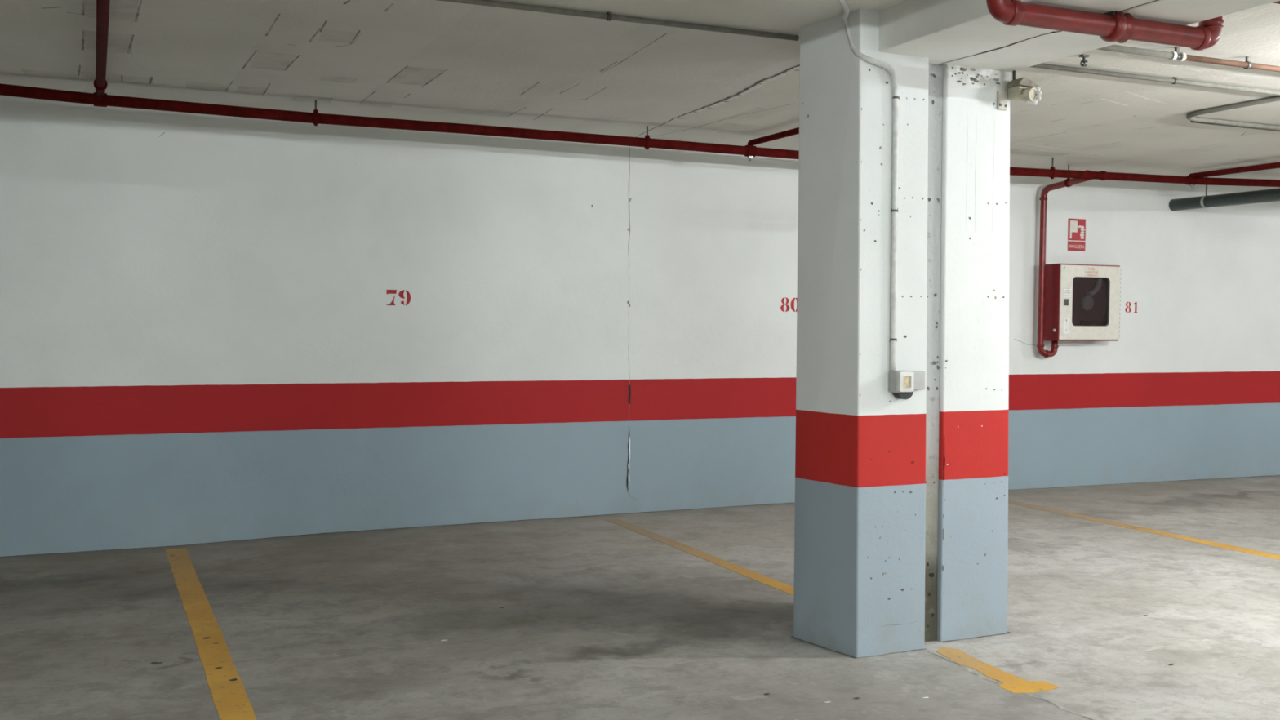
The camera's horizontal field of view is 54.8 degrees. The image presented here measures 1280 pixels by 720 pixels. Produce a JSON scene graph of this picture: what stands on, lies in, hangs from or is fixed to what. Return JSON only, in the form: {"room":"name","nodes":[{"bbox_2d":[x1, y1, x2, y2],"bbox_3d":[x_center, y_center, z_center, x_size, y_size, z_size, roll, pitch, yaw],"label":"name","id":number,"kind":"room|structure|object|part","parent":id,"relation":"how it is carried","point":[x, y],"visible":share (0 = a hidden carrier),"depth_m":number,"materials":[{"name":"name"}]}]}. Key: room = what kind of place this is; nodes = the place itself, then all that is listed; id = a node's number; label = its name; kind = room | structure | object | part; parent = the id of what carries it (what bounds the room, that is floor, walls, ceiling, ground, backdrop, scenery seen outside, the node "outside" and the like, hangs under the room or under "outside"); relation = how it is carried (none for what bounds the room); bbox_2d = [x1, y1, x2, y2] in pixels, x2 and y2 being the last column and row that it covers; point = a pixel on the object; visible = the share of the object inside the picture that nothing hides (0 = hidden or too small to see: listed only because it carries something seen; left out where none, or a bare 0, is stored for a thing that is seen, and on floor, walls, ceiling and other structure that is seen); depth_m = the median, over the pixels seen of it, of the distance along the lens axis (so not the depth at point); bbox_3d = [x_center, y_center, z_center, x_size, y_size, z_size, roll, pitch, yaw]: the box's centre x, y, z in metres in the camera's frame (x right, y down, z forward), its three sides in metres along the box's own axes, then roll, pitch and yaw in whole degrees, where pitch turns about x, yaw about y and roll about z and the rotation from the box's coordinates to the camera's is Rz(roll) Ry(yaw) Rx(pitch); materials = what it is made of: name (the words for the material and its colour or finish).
{"room":"parking garage","nodes":[
{"label":"parking garage","id":0,"kind":"room"},
{"bbox_2d":[0,95,1279,556],"bbox_3d":[0.685,-0.276,8.328,20.000,2.900,0.251,0,2,-24],"label":"wall","id":1,"kind":"structure","parent":0,"point":[201,342],"depth_m":7.40,"materials":[{"name":"paint"}]},
{"bbox_2d":[386,289,410,305],"bbox_3d":[-1.419,-0.366,7.256,0.143,0.092,0.001,0,2,-24],"label":"stencilled number","id":2,"kind":"object","parent":1,"relation":"attached to","point":[388,291],"visible":1,"depth_m":7.26,"materials":[{"name":"red paint"}]},
{"bbox_2d":[780,297,797,311],"bbox_3d":[1.016,-0.374,8.334,0.153,0.098,0.001,0,2,-24],"label":"stencilled number","id":3,"kind":"object","parent":1,"relation":"attached to","point":[783,299],"visible":0.92,"depth_m":8.33,"materials":[{"name":"red paint"}]},
{"bbox_2d":[1067,218,1085,251],"bbox_3d":[3.300,-0.945,9.323,0.170,0.242,0.004,0,2,-24],"label":"sign","id":4,"kind":"object","parent":1,"relation":"attached to","point":[1076,227],"visible":1,"depth_m":9.32,"materials":[{"name":"red plastic"}]},
{"bbox_2d":[1044,263,1120,341],"bbox_3d":[3.301,-0.428,9.232,0.593,0.566,0.208,0,2,-24],"label":"cabinet","id":5,"kind":"object","parent":1,"relation":"attached to","point":[1082,301],"visible":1,"depth_m":9.13,"materials":[{"name":"white metal"}]},
{"bbox_3d":[3.131,-0.423,9.051,0.068,0.058,0.006,0,2,-24],"label":"lock plate","id":6,"kind":"part","parent":5,"relation":"part of","materials":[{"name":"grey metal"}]},
{"bbox_2d":[1124,302,1137,312],"bbox_3d":[3.813,-0.409,9.572,0.129,0.085,0.001,0,2,-24],"label":"stencilled number","id":7,"kind":"object","parent":1,"relation":"attached to","point":[1135,303],"visible":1,"depth_m":9.56,"materials":[{"name":"red paint"}]},
{"bbox_2d":[0,475,1279,719],"bbox_3d":[3.582,1.233,1.807,20.000,0.037,14.318,0,2,-24],"label":"floor","id":8,"kind":"structure","parent":0,"point":[593,617],"depth_m":5.04,"materials":[{"name":"concrete"}]},
{"bbox_2d":[164,547,257,719],"bbox_3d":[-1.530,1.099,4.464,0.109,0.029,4.920,0,2,-24],"label":"parking line","id":9,"kind":"object","parent":8,"relation":"on","point":[231,701],"visible":1,"depth_m":4.65,"materials":[{"name":"yellow paint"}]},
{"bbox_2d":[604,518,794,595],"bbox_3d":[0.388,1.038,6.400,0.094,0.002,2.790,0,2,-24],"label":"parking line","id":10,"kind":"object","parent":8,"relation":"on","point":[754,575],"visible":0.78,"depth_m":6.45,"materials":[{"name":"yellow paint"}]},
{"bbox_2d":[793,8,928,657],"bbox_3d":[0.853,-0.088,4.744,0.343,2.390,0.383,-1,2,-31],"label":"concrete column","id":11,"kind":"structure","parent":8,"relation":"on","point":[860,519],"depth_m":4.62,"materials":[{"name":"paint"}]},
{"bbox_2d":[837,0,899,370],"bbox_3d":[0.672,-0.611,4.253,0.193,1.313,0.844,2,2,30],"label":"conduit","id":12,"kind":"object","parent":11,"relation":"attached to","point":[893,339],"visible":1,"depth_m":4.55,"materials":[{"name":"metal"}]},
{"bbox_2d":[888,370,914,399],"bbox_3d":[0.975,0.093,4.575,0.086,0.106,0.070,0,2,-24],"label":"light switch","id":13,"kind":"object","parent":11,"relation":"attached to","point":[900,383],"visible":1,"depth_m":4.55,"materials":[{"name":"white plastic"}]},
{"bbox_3d":[0.980,0.080,4.547,0.062,0.074,0.016,0,2,-24],"label":"frame","id":14,"kind":"part","parent":13,"relation":"part of","materials":[{"name":"white plastic"}]},
{"bbox_2d":[911,370,924,390],"bbox_3d":[1.032,0.076,4.619,0.072,0.070,0.034,0,2,-24],"label":"junction box","id":15,"kind":"object","parent":11,"relation":"attached to","point":[919,375],"visible":0.48,"depth_m":4.61,"materials":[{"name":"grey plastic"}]},
{"bbox_2d":[924,63,942,641],"bbox_3d":[1.044,-0.022,4.868,0.168,2.234,0.248,0,2,-24],"label":"column gap","id":16,"kind":"object","parent":11,"relation":"attached to","point":[935,71],"visible":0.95,"depth_m":4.77,"materials":[{"name":"paint"}]},
{"bbox_2d":[937,63,1009,641],"bbox_3d":[1.253,-0.093,5.000,0.370,2.390,0.371,0,2,-24],"label":"concrete column","id":17,"kind":"structure","parent":8,"relation":"on","point":[972,572],"depth_m":4.83,"materials":[{"name":"paint"}]},
{"bbox_2d":[935,647,1059,693],"bbox_3d":[1.236,1.111,4.442,0.194,0.001,0.590,0,2,-24],"label":"parking line","id":18,"kind":"object","parent":8,"relation":"on","point":[1012,683],"visible":1,"depth_m":4.36,"materials":[{"name":"yellow paint"}]},
{"bbox_2d":[1008,499,1279,559],"bbox_3d":[3.417,1.056,6.616,0.109,0.003,4.850,0,2,-24],"label":"parking line","id":19,"kind":"object","parent":8,"relation":"on","point":[1068,513],"visible":0.87,"depth_m":7.40,"materials":[{"name":"yellow paint"}]},
{"bbox_2d":[0,0,1279,179],"bbox_3d":[1.985,-1.419,5.377,20.000,0.251,6.118,0,2,-24],"label":"ceiling","id":20,"kind":"structure","parent":0,"point":[430,60],"depth_m":5.63,"materials":[{"name":"paint"}]},
{"bbox_2d":[436,0,799,40],"bbox_3d":[-3.074,-1.254,3.288,8.055,0.031,0.030,0,2,-23],"label":"conduit","id":21,"kind":"object","parent":20,"relation":"attached to","point":[608,16],"visible":1,"depth_m":4.58,"materials":[{"name":"metal"}]},
{"bbox_2d":[0,83,1279,186],"bbox_3d":[0.971,-1.308,7.669,19.800,0.146,0.066,0,2,-24],"label":"pipe","id":22,"kind":"object","parent":20,"relation":"hanging from","point":[314,117],"visible":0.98,"depth_m":6.82,"materials":[{"name":"red metal"}]},
{"bbox_2d":[93,0,110,106],"bbox_3d":[-1.838,-1.220,4.225,0.060,0.090,4.094,0,2,-24],"label":"pipe","id":23,"kind":"object","parent":22,"relation":"attached to","point":[100,84],"visible":1,"depth_m":5.00,"materials":[{"name":"red metal"}]},
{"bbox_2d":[744,127,799,161],"bbox_3d":[0.932,-1.255,6.956,0.060,0.131,1.344,0,2,-24],"label":"pipe","id":24,"kind":"object","parent":22,"relation":"attached to","point":[752,150],"visible":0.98,"depth_m":7.35,"materials":[{"name":"red metal"}]},
{"bbox_2d":[1185,162,1279,189],"bbox_3d":[4.682,-1.251,7.551,0.060,0.115,3.294,0,2,-24],"label":"pipe","id":25,"kind":"object","parent":22,"relation":"attached to","point":[1193,176],"visible":1,"depth_m":8.70,"materials":[{"name":"red metal"}]},
{"bbox_2d":[1035,164,1093,357],"bbox_3d":[3.115,-0.706,8.916,0.192,1.396,0.507,0,2,-24],"label":"pipe","id":26,"kind":"object","parent":20,"relation":"hanging from","point":[1068,182],"visible":0.98,"depth_m":9.08,"materials":[{"name":"red metal"}]},
{"bbox_2d":[1079,53,1089,66],"bbox_3d":[1.879,-1.267,5.223,0.036,0.048,0.028,0,2,-24],"label":"hook","id":27,"kind":"object","parent":20,"relation":"attached to","point":[1083,62],"visible":1,"depth_m":5.22,"materials":[{"name":"metal"}]},
{"bbox_2d":[1030,63,1279,95],"bbox_3d":[4.846,-1.298,6.716,7.685,0.033,0.030,0,2,-24],"label":"conduit","id":28,"kind":"object","parent":20,"relation":"attached to","point":[1174,80],"visible":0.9,"depth_m":5.62,"materials":[{"name":"metal"}]},
{"bbox_2d":[1097,44,1279,72],"bbox_3d":[5.033,-1.271,6.301,7.680,0.054,0.035,0,2,-24],"label":"copper pipe","id":29,"kind":"object","parent":20,"relation":"attached to","point":[1172,55],"visible":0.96,"depth_m":5.07,"materials":[{"name":"metal"}]},
{"bbox_2d":[1168,185,1279,210],"bbox_3d":[5.036,-1.221,7.803,0.104,0.256,4.268,0,2,-24],"label":"drain pipe","id":30,"kind":"object","parent":20,"relation":"attached to","point":[1273,194],"visible":0.97,"depth_m":9.22,"materials":[{"name":"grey plastic"}]},
{"bbox_2d":[1186,95,1279,129],"bbox_3d":[5.939,-1.292,6.765,5.648,0.026,2.443,0,2,-24],"label":"conduit","id":31,"kind":"object","parent":20,"relation":"attached to","point":[1190,116],"visible":1,"depth_m":6.59,"materials":[{"name":"grey metal"}]},
{"bbox_2d":[1190,120,1279,131],"bbox_3d":[5.530,-1.338,7.943,5.440,0.020,0.020,0,2,-24],"label":"conduit","id":32,"kind":"object","parent":20,"relation":"attached to","point":[1190,121],"visible":0.54,"depth_m":6.95,"materials":[{"name":"grey metal"}]},
{"bbox_3d":[4.864,-1.309,-1.123,20.000,0.520,8.100,0,2,-24],"label":"ceiling","id":33,"kind":"structure","parent":0,"visible":0},
{"bbox_2d":[878,0,1156,64],"bbox_3d":[3.199,-1.246,-0.299,0.352,0.600,10.950,0,2,-24],"label":"ceiling beam","id":34,"kind":"structure","parent":33,"relation":"attached to","point":[940,31],"depth_m":4.26,"materials":[{"name":"paint"}]},
{"bbox_2d":[986,0,1223,50],"bbox_3d":[1.493,-1.137,3.924,0.967,0.245,0.096,0,2,-24],"label":"pipe","id":35,"kind":"object","parent":34,"relation":"attached to","point":[1112,26],"visible":0.96,"depth_m":3.89,"materials":[{"name":"red metal"}]},
{"bbox_2d":[942,0,1279,71],"bbox_3d":[3.511,-1.248,-0.161,0.326,0.600,10.950,0,2,-24],"label":"ceiling beam","id":36,"kind":"structure","parent":33,"relation":"attached to","point":[1044,48],"depth_m":4.30,"materials":[{"name":"paint"}]},
{"bbox_2d":[996,70,1041,110],"bbox_3d":[1.486,-1.057,4.820,0.143,0.154,0.113,0,2,-24],"label":"security camera","id":37,"kind":"object","parent":36,"relation":"attached to","point":[1024,89],"visible":1,"depth_m":4.81,"materials":[{"name":"beige plastic"}]},
{"bbox_3d":[1.422,-1.019,4.846,0.046,0.074,0.014,0,2,-24],"label":"plate","id":38,"kind":"part","parent":37,"relation":"part of","materials":[{"name":"beige metal"}]},
{"bbox_3d":[1.470,-1.113,4.846,0.013,0.045,0.016,0,2,-24],"label":"stem","id":39,"kind":"part","parent":37,"relation":"part of","materials":[{"name":"metal"}]},
{"bbox_2d":[1006,77,1039,88],"bbox_3d":[1.499,-1.081,4.833,0.097,0.035,0.075,0,2,-24],"label":"hood","id":40,"kind":"object","parent":37,"relation":"attached to","point":[1023,82],"depth_m":4.80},
{"bbox_2d":[938,0,1159,64],"bbox_3d":[1.666,-1.097,3.597,0.032,0.014,2.500,0,2,-24],"label":"joint sealant","id":41,"kind":"object","parent":36,"relation":"attached to","point":[1156,0],"visible":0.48,"depth_m":4.35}
]}

